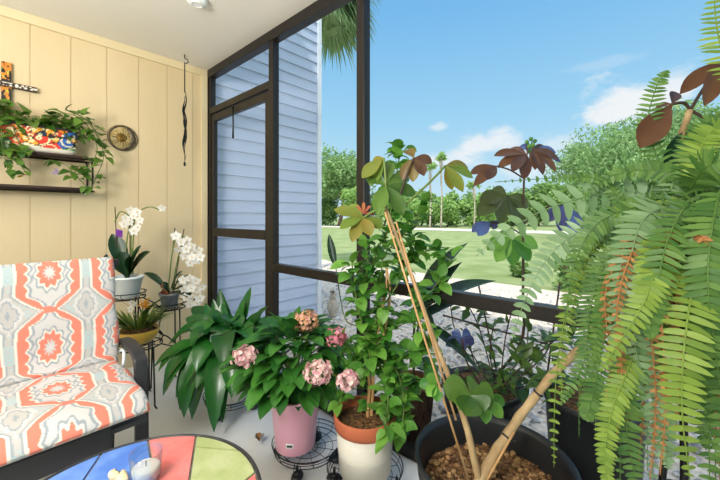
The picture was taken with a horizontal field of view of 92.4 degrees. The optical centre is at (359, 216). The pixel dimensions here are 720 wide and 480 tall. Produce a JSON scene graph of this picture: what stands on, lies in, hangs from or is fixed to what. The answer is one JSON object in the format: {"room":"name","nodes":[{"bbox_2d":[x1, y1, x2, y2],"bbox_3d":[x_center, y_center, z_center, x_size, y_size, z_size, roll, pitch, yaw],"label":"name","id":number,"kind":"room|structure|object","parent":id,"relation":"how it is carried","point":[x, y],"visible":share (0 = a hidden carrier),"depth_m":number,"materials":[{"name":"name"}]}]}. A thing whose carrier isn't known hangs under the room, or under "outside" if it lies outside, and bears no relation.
{"room":"screened porch","nodes":[
{"label":"screened porch","id":0,"kind":"room"},
{"bbox_2d":[0,16,200,368],"bbox_3d":[-2.717,-0.075,1.638,0.100,2.450,3.998,0,0,42],"label":"wall","id":1,"kind":"structure","parent":0,"point":[147,97],"depth_m":2.53,"materials":[{"name":"beige paint"}]},
{"bbox_2d":[0,61,36,113],"bbox_3d":[-2.186,-0.783,2.125,0.031,0.345,0.288,0,0,42],"label":"wall cross","id":2,"kind":"object","parent":1,"relation":"attached to","point":[6,85],"visible":0.73,"depth_m":2.13,"materials":[{"name":"paint"}]},
{"bbox_2d":[0,151,94,192],"bbox_3d":[-2.137,-0.284,2.068,0.176,0.238,0.853,0,0,42],"label":"wall shelf","id":3,"kind":"object","parent":1,"relation":"attached to","point":[35,154],"visible":0.63,"depth_m":2.21,"materials":[{"name":"brown wood"}]},
{"bbox_2d":[0,98,113,195],"bbox_3d":[-2.024,-0.431,2.099,0.270,0.584,0.855,0,0,42],"label":"potted plant","id":4,"kind":"object","parent":3,"relation":"on","point":[22,135],"visible":0.98,"depth_m":2.15,"materials":[{"name":"plant"}]},
{"bbox_2d":[0,5,206,76],"bbox_3d":[-2.683,-1.269,1.587,0.018,0.062,3.968,0,0,42],"label":"trim","id":5,"kind":"structure","parent":1,"relation":"attached to","point":[14,14],"depth_m":2.45,"materials":[{"name":"beige paint"}]},
{"bbox_2d":[107,125,137,150],"bbox_3d":[-1.774,-0.593,2.585,0.032,0.195,0.195,0,0,42],"label":"plaque","id":6,"kind":"object","parent":1,"relation":"attached to","point":[121,137],"visible":0.99,"depth_m":2.58,"materials":[{"name":"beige metal"}]},
{"bbox_2d":[201,75,207,305],"bbox_3d":[-1.373,-0.044,3.039,0.022,2.388,0.053,0,0,42],"label":"trim","id":7,"kind":"structure","parent":1,"relation":"attached to","point":[204,80],"depth_m":3.03,"materials":[{"name":"beige paint"}]},
{"bbox_2d":[119,324,159,344],"bbox_3d":[-1.353,0.730,2.114,0.224,0.092,0.224,0,0,42],"label":"bowl","id":8,"kind":"object","parent":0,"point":[143,335],"depth_m":2.07,"materials":[{"name":"yellow ceramic"}]},
{"bbox_2d":[0,0,316,69],"bbox_3d":[-0.298,-1.350,-0.507,6.565,0.100,4.048,0,0,42],"label":"ceiling","id":9,"kind":"structure","parent":0,"point":[172,29],"depth_m":2.28,"materials":[{"name":"beige paint"}]},
{"bbox_2d":[182,55,188,165],"bbox_3d":[-1.402,-0.853,2.767,0.036,0.895,0.045,0,0,42],"label":"spinner","id":10,"kind":"object","parent":9,"relation":"hanging from","point":[184,140],"visible":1,"depth_m":2.76,"materials":[{"name":"black metal"}]},
{"bbox_2d":[186,0,207,8],"bbox_3d":[-0.972,-1.282,2.057,0.120,0.037,0.120,0,0,42],"label":"smoke detector","id":11,"kind":"object","parent":9,"relation":"attached to","point":[201,4],"visible":1,"depth_m":2.05,"materials":[{"name":"white plastic"}]},
{"bbox_2d":[39,358,418,479],"bbox_3d":[-0.288,1.210,-0.495,6.565,0.120,4.078,0,0,42],"label":"floor","id":12,"kind":"structure","parent":0,"point":[239,427],"depth_m":1.85,"materials":[{"name":"paint"}]},
{"bbox_2d":[0,259,148,479],"bbox_3d":[-1.240,0.679,1.306,0.531,0.943,0.714,0,0,42],"label":"armchair","id":13,"kind":"object","parent":12,"relation":"on","point":[45,463],"visible":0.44,"depth_m":1.22,"materials":[{"name":"grey"}]},
{"bbox_2d":[0,254,149,466],"bbox_3d":[-1.185,0.460,1.280,0.613,0.563,0.613,0,0,42],"label":"cushion","id":14,"kind":"object","parent":13,"relation":"on","point":[62,379],"visible":1,"depth_m":1.37,"materials":[{"name":"fabric"}]},
{"bbox_2d":[115,288,185,408],"bbox_3d":[-1.360,0.815,2.225,0.456,0.662,0.468,0,0,42],"label":"plant stand","id":15,"kind":"object","parent":12,"relation":"on","point":[150,344],"visible":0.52,"depth_m":2.24,"materials":[{"name":"black metal"}]},
{"bbox_2d":[115,288,146,301],"bbox_3d":[-1.509,0.505,2.240,0.214,0.042,0.214,0,0,42],"label":"tray","id":16,"kind":"object","parent":15,"relation":"on","point":[136,298],"depth_m":2.20,"materials":[{"name":"black metal"}]},
{"bbox_2d":[108,205,165,298],"bbox_3d":[-1.467,0.219,2.222,0.412,0.599,0.188,0,0,23],"label":"orchid","id":17,"kind":"object","parent":15,"relation":"on","point":[127,283],"visible":0.95,"depth_m":2.22,"materials":[{"name":"white plant"}]},
{"bbox_2d":[118,332,162,352],"bbox_3d":[-1.353,0.765,2.114,0.264,0.042,0.264,0,0,42],"label":"tray","id":18,"kind":"object","parent":15,"relation":"on","point":[161,333],"depth_m":2.10,"materials":[{"name":"black metal"}]},
{"bbox_2d":[116,291,172,344],"bbox_3d":[-1.335,0.605,2.121,0.410,0.343,0.337,0,0,-24],"label":"plant","id":19,"kind":"object","parent":15,"relation":"on","point":[142,331],"visible":0.91,"depth_m":2.07,"materials":[{"name":"green plant"}]},
{"bbox_2d":[152,299,185,311],"bbox_3d":[-1.295,0.598,2.343,0.204,0.042,0.204,0,0,42],"label":"tray","id":20,"kind":"object","parent":15,"relation":"on","point":[181,304],"depth_m":2.29,"materials":[{"name":"black metal"}]},
{"bbox_2d":[144,228,205,308],"bbox_3d":[-1.241,0.342,2.305,0.453,0.536,0.160,0,0,24],"label":"orchid","id":21,"kind":"object","parent":15,"relation":"on","point":[185,290],"visible":0.98,"depth_m":2.29,"materials":[{"name":"white plant"}]},
{"bbox_2d":[43,434,261,479],"bbox_3d":[-0.554,0.920,0.799,0.634,0.441,0.633,0,0,42],"label":"side table","id":22,"kind":"object","parent":12,"relation":"on","point":[181,456],"visible":0.96,"depth_m":0.99,"materials":[{"name":"tile"}]},
{"bbox_2d":[108,468,119,479],"bbox_3d":[-0.657,0.686,0.921,0.043,0.028,0.027,0,0,42],"label":"seashell","id":23,"kind":"object","parent":22,"relation":"on","point":[113,473],"visible":0.9,"depth_m":0.91,"materials":[{"name":"beige"}]},
{"bbox_2d":[115,469,128,479],"bbox_3d":[-0.628,0.687,0.910,0.040,0.026,0.028,0,0,42],"label":"seashell","id":24,"kind":"object","parent":22,"relation":"on","point":[123,475],"visible":1,"depth_m":0.90,"materials":[{"name":"beige"}]},
{"bbox_2d":[131,458,160,479],"bbox_3d":[-0.567,0.661,0.915,0.078,0.078,0.078,0,0,42],"label":"candle","id":25,"kind":"object","parent":22,"relation":"on","point":[149,468],"visible":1,"depth_m":0.90,"materials":[{"name":"white wax"}]},
{"bbox_2d":[202,392,257,420],"bbox_3d":[-0.771,1.098,2.077,0.325,0.100,0.325,0,0,42],"label":"caddy","id":26,"kind":"object","parent":12,"relation":"on","point":[204,400],"visible":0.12,"depth_m":1.97,"materials":[{"name":"black metal"}]},
{"bbox_2d":[153,287,284,431],"bbox_3d":[-0.817,0.780,2.058,0.720,0.696,0.631,0,0,42],"label":"potted plant","id":27,"kind":"object","parent":26,"relation":"on","point":[214,331],"visible":0.74,"depth_m":1.88,"materials":[{"name":"green plant"}]},
{"bbox_2d":[227,390,246,403],"bbox_3d":[-0.771,0.986,2.077,0.242,0.190,0.242,0,0,42],"label":"pot","id":28,"kind":"object","parent":26,"relation":"on","point":[234,399],"depth_m":2.00,"materials":[{"name":"white ceramic"}]},
{"bbox_2d":[254,432,263,440],"bbox_3d":[-0.520,1.125,1.765,0.087,0.038,0.052,0,0,42],"label":"dead leaf","id":29,"kind":"object","parent":12,"relation":"on","point":[258,435],"visible":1,"depth_m":1.78,"materials":[{"name":"brown plant"}]},
{"bbox_2d":[271,418,338,479],"bbox_3d":[-0.247,1.098,1.635,0.335,0.100,0.335,0,0,42],"label":"caddy","id":30,"kind":"object","parent":12,"relation":"on","point":[298,474],"visible":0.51,"depth_m":1.55,"materials":[{"name":"black metal"}]},
{"bbox_2d":[218,306,359,456],"bbox_3d":[-0.317,0.762,1.670,0.685,0.638,0.710,0,0,5],"label":"hydrangea","id":31,"kind":"object","parent":30,"relation":"on","point":[294,396],"visible":0.98,"depth_m":1.53,"materials":[{"name":"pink plant"}]},
{"bbox_2d":[275,423,337,468],"bbox_3d":[-0.247,1.069,1.635,0.332,0.040,0.332,0,0,42],"label":"tray","id":32,"kind":"object","parent":30,"relation":"on","point":[276,456],"depth_m":1.54,"materials":[{"name":"black metal"}]},
{"bbox_2d":[326,448,403,479],"bbox_3d":[0.021,1.098,1.464,0.325,0.100,0.325,0,0,42],"label":"caddy","id":33,"kind":"object","parent":12,"relation":"on","point":[334,475],"visible":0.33,"depth_m":1.48,"materials":[{"name":"black metal"}]},
{"bbox_2d":[329,459,398,479],"bbox_3d":[0.021,1.069,1.464,0.322,0.040,0.322,0,0,42],"label":"tray","id":34,"kind":"object","parent":33,"relation":"on","point":[334,468],"depth_m":1.48,"materials":[{"name":"black metal"}]},
{"bbox_2d":[324,139,464,479],"bbox_3d":[0.127,0.378,1.451,0.537,1.407,0.386,0,0,42],"label":"climbing vine","id":35,"kind":"object","parent":33,"relation":"on","point":[367,425],"visible":0.93,"depth_m":1.46,"materials":[{"name":"green plant"}]},
{"bbox_2d":[334,64,719,479],"bbox_3d":[0.444,0.377,1.053,1.000,1.546,0.525,0,0,42],"label":"potted tree","id":36,"kind":"object","parent":12,"relation":"on","point":[473,443],"visible":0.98,"depth_m":1.15,"materials":[{"name":"green plant"}]},
{"bbox_2d":[657,319,688,479],"bbox_3d":[0.807,0.686,0.812,0.286,0.916,0.284,0,0,42],"label":"pedestal stand","id":37,"kind":"object","parent":12,"relation":"on","point":[663,476],"visible":0.08,"depth_m":0.80,"materials":[{"name":"black metal"}]},
{"bbox_2d":[476,0,719,479],"bbox_3d":[0.730,0.061,0.827,0.703,1.202,0.575,0,0,-19],"label":"fern","id":38,"kind":"object","parent":37,"relation":"on","point":[664,240],"visible":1,"depth_m":0.67,"materials":[{"name":"green plant"}]},
{"bbox_2d":[216,21,316,317],"bbox_3d":[-1.877,-0.812,4.461,2.570,4.136,1.262,0,0,42],"label":"wall","id":39,"kind":"structure","parent":0,"point":[241,158],"depth_m":3.67,"materials":[{"name":"blue"}]},
{"bbox_2d":[316,19,321,317],"bbox_3d":[-0.653,-0.800,4.238,0.488,4.100,0.055,0,0,42],"label":"trim","id":40,"kind":"structure","parent":39,"relation":"attached to","point":[319,22],"depth_m":4.07,"materials":[{"name":"white plastic"}]},
{"bbox_2d":[268,384,318,456],"bbox_3d":[-0.308,0.956,1.642,0.250,0.250,0.250,0,0,42],"label":"pot","id":41,"kind":"object","parent":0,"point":[294,429],"depth_m":1.55,"materials":[{"name":"pink plastic"}]},
{"bbox_2d":[337,433,392,479],"bbox_3d":[0.021,0.981,1.464,0.246,0.201,0.246,0,0,42],"label":"planter","id":42,"kind":"object","parent":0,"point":[358,459],"depth_m":1.36,"materials":[{"name":"white ceramic"}]},
{"bbox_2d":[334,395,395,443],"bbox_3d":[0.021,0.926,1.464,0.266,0.210,0.266,0,0,42],"label":"pot","id":43,"kind":"object","parent":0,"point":[358,422],"depth_m":1.43,"materials":[{"name":"ceramic"}]},
{"bbox_2d":[207,0,686,462],"bbox_3d":[1.060,-0.075,0.927,6.465,2.450,0.066,0,0,42],"label":"screen frame","id":44,"kind":"structure","parent":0,"point":[319,9],"depth_m":2.10,"materials":[{"name":"brown metal"}]},
{"bbox_2d":[212,91,268,362],"bbox_3d":[-0.971,0.117,2.740,0.892,2.025,0.064,0,0,42],"label":"door","id":45,"kind":"structure","parent":44,"relation":"in","point":[263,98],"depth_m":2.74,"materials":[{"name":"brown metal"}]},
{"label":"outside","id":46,"kind":"structure","parent":0,"visible":0},
{"bbox_2d":[280,260,719,479],"bbox_3d":[-1.043,1.200,6.314,70.000,0.001,5.989,0,0,42],"label":"gravel bed","id":47,"kind":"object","parent":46,"point":[541,427],"depth_m":3.58,"materials":[{"name":"grey gravel"}]},
{"bbox_2d":[327,288,338,316],"bbox_3d":[-0.324,1.031,4.176,0.163,0.338,0.155,0,0,42],"label":"statue","id":48,"kind":"object","parent":47,"relation":"on","point":[332,304],"visible":1,"depth_m":4.13,"materials":[{"name":"white stone"}]},
{"bbox_2d":[322,0,381,71],"bbox_3d":[-0.928,-2.193,7.659,2.975,6.792,2.833,0,0,38],"label":"palm","id":49,"kind":"object","parent":47,"relation":"on","point":[339,27],"visible":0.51,"depth_m":8.04,"materials":[{"name":"green plant"}]},
{"bbox_2d":[327,235,493,443],"bbox_3d":[0.238,0.656,1.939,1.105,1.088,0.242,0,0,42],"label":"leaf plant","id":50,"kind":"object","parent":47,"relation":"on","point":[423,411],"visible":0.33,"depth_m":1.79,"materials":[{"name":"green plant"}]},
{"bbox_2d":[409,137,582,420],"bbox_3d":[0.614,0.407,1.735,0.905,1.585,0.432,0,0,33],"label":"potted plant","id":51,"kind":"object","parent":47,"relation":"on","point":[503,382],"visible":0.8,"depth_m":1.64,"materials":[{"name":"green plant"}]},
{"bbox_2d":[279,264,718,479],"bbox_3d":[0.644,1.184,4.454,9.045,0.027,4.564,0,0,42],"label":"gravel","id":52,"kind":"object","parent":47,"relation":"on","point":[531,415],"visible":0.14,"depth_m":3.11,"materials":[{"name":"stone"}]},
{"bbox_2d":[543,373,649,479],"bbox_3d":[0.983,0.925,1.456,0.372,0.551,0.372,0,0,42],"label":"nursery pot","id":53,"kind":"object","parent":47,"relation":"on","point":[580,449],"visible":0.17,"depth_m":1.35,"materials":[{"name":"black plastic"}]},
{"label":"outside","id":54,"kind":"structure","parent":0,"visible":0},
{"bbox_2d":[322,218,609,292],"bbox_3d":[90.333,1.212,100.325,440.000,0.001,330.000,0,0,42],"label":"lawn","id":55,"kind":"structure","parent":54,"point":[472,266],"depth_m":12.48,"materials":[{"name":"green plant"}]},
{"bbox_2d":[322,198,340,225],"bbox_3d":[-5.663,-1.010,49.866,7.365,5.586,6.744,0,0,42],"label":"tree","id":56,"kind":"object","parent":55,"relation":"on","point":[328,213],"visible":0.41,"depth_m":48.38,"materials":[{"name":"green plant"}]},
{"bbox_2d":[339,186,356,205],"bbox_3d":[-0.707,-1.211,39.912,3.018,4.848,3.464,0,0,-21],"label":"young tree","id":57,"kind":"object","parent":55,"relation":"on","point":[349,196],"visible":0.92,"depth_m":39.53,"materials":[{"name":"green plant"}]},
{"bbox_2d":[322,143,377,225],"bbox_3d":[-2.700,-4.314,46.120,11.063,11.163,10.303,0,0,35],"label":"tree","id":58,"kind":"object","parent":55,"relation":"on","point":[338,174],"visible":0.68,"depth_m":43.44,"materials":[{"name":"green plant"}]},
{"bbox_2d":[370,189,396,225],"bbox_3d":[3.976,-1.385,48.276,6.729,5.264,6.680,0,0,9],"label":"tree","id":59,"kind":"object","parent":55,"relation":"on","point":[372,193],"visible":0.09,"depth_m":47.83,"materials":[{"name":"green plant"}]},
{"bbox_2d":[375,196,429,226],"bbox_3d":[4.988,-0.919,40.993,6.365,4.856,5.306,0,0,42],"label":"tree","id":60,"kind":"object","parent":55,"relation":"on","point":[413,205],"visible":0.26,"depth_m":40.30,"materials":[{"name":"green plant"}]},
{"bbox_2d":[415,189,436,225],"bbox_3d":[8.239,-1.291,47.130,6.613,5.352,5.330,0,0,42],"label":"tree","id":61,"kind":"object","parent":55,"relation":"on","point":[422,192],"visible":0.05,"depth_m":45.80,"materials":[{"name":"green plant"}]},
{"bbox_2d":[426,162,438,227],"bbox_3d":[7.481,-2.481,36.661,1.905,7.369,1.296,0,0,42],"label":"slender tree","id":62,"kind":"object","parent":55,"relation":"on","point":[432,165],"visible":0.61,"depth_m":36.71,"materials":[{"name":"green plant"}]},
{"bbox_2d":[435,151,447,227],"bbox_3d":[8.763,-2.920,36.855,1.458,8.244,1.843,0,0,-11],"label":"slender tree","id":63,"kind":"object","parent":55,"relation":"on","point":[441,156],"visible":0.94,"depth_m":36.73,"materials":[{"name":"green plant"}]},
{"bbox_2d":[419,190,468,226],"bbox_3d":[9.967,-1.049,42.368,5.287,4.664,6.657,0,0,42],"label":"tree","id":64,"kind":"object","parent":55,"relation":"on","point":[450,206],"visible":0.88,"depth_m":40.93,"materials":[{"name":"green plant"}]},
{"bbox_2d":[446,191,479,225],"bbox_3d":[14.892,-0.785,47.818,7.298,5.871,5.939,0,0,-14],"label":"tree","id":65,"kind":"object","parent":55,"relation":"on","point":[465,213],"visible":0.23,"depth_m":47.50,"materials":[{"name":"green plant"}]},
{"bbox_2d":[465,180,481,223],"bbox_3d":[12.146,-1.419,37.042,1.502,5.246,1.436,0,0,42],"label":"slender tree","id":66,"kind":"object","parent":55,"relation":"on","point":[470,186],"visible":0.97,"depth_m":36.81,"materials":[{"name":"green plant"}]},
{"bbox_2d":[463,186,509,226],"bbox_3d":[15.429,-1.083,41.220,4.929,5.494,5.673,0,0,-34],"label":"tree","id":67,"kind":"object","parent":55,"relation":"on","point":[491,217],"visible":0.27,"depth_m":40.79,"materials":[{"name":"green plant"}]},
{"bbox_2d":[508,261,531,276],"bbox_3d":[3.237,1.072,6.969,0.505,0.439,0.482,0,0,42],"label":"shrub","id":68,"kind":"object","parent":55,"relation":"on","point":[516,269],"visible":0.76,"depth_m":6.87,"materials":[{"name":"green plant"}]},
{"bbox_2d":[505,188,534,225],"bbox_3d":[21.181,-1.233,46.958,6.228,5.872,7.454,0,0,42],"label":"tree","id":69,"kind":"object","parent":55,"relation":"on","point":[519,190],"visible":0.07,"depth_m":46.00,"materials":[{"name":"green plant"}]},
{"bbox_2d":[518,180,567,225],"bbox_3d":[23.581,-1.847,45.849,7.551,6.635,7.834,0,0,21],"label":"tree","id":70,"kind":"object","parent":55,"relation":"on","point":[534,194],"visible":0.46,"depth_m":44.16,"materials":[{"name":"green plant"}]},
{"bbox_2d":[538,179,587,226],"bbox_3d":[26.872,-1.758,43.938,8.027,6.246,7.466,0,0,42],"label":"tree","id":71,"kind":"object","parent":55,"relation":"on","point":[557,186],"visible":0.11,"depth_m":43.24,"materials":[{"name":"green plant"}]},
{"bbox_2d":[551,251,600,292],"bbox_3d":[3.554,0.907,5.608,0.825,0.739,0.810,0,0,42],"label":"shrub","id":72,"kind":"object","parent":55,"relation":"on","point":[561,274],"visible":0.19,"depth_m":5.67,"materials":[{"name":"green plant"}]},
{"bbox_2d":[544,121,631,192],"bbox_3d":[12.934,-1.842,18.665,3.728,6.115,5.458,0,0,-42],"label":"willow tree","id":73,"kind":"object","parent":55,"relation":"on","point":[564,162],"visible":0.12,"depth_m":19.00,"materials":[{"name":"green plant"}]},
{"bbox_2d":[561,97,719,224],"bbox_3d":[13.335,-2.049,15.034,8.103,6.601,8.418,0,0,34],"label":"willow tree","id":74,"kind":"object","parent":55,"relation":"on","point":[625,152],"visible":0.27,"depth_m":14.99,"materials":[{"name":"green plant"}]},
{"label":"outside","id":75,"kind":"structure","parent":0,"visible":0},
{"bbox_2d":[322,225,584,233],"bbox_3d":[20.074,1.190,22.294,320.000,0.001,5.000,0,0,42],"label":"road","id":76,"kind":"structure","parent":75,"point":[443,229],"depth_m":32.85,"materials":[{"name":"grey asphalt"}]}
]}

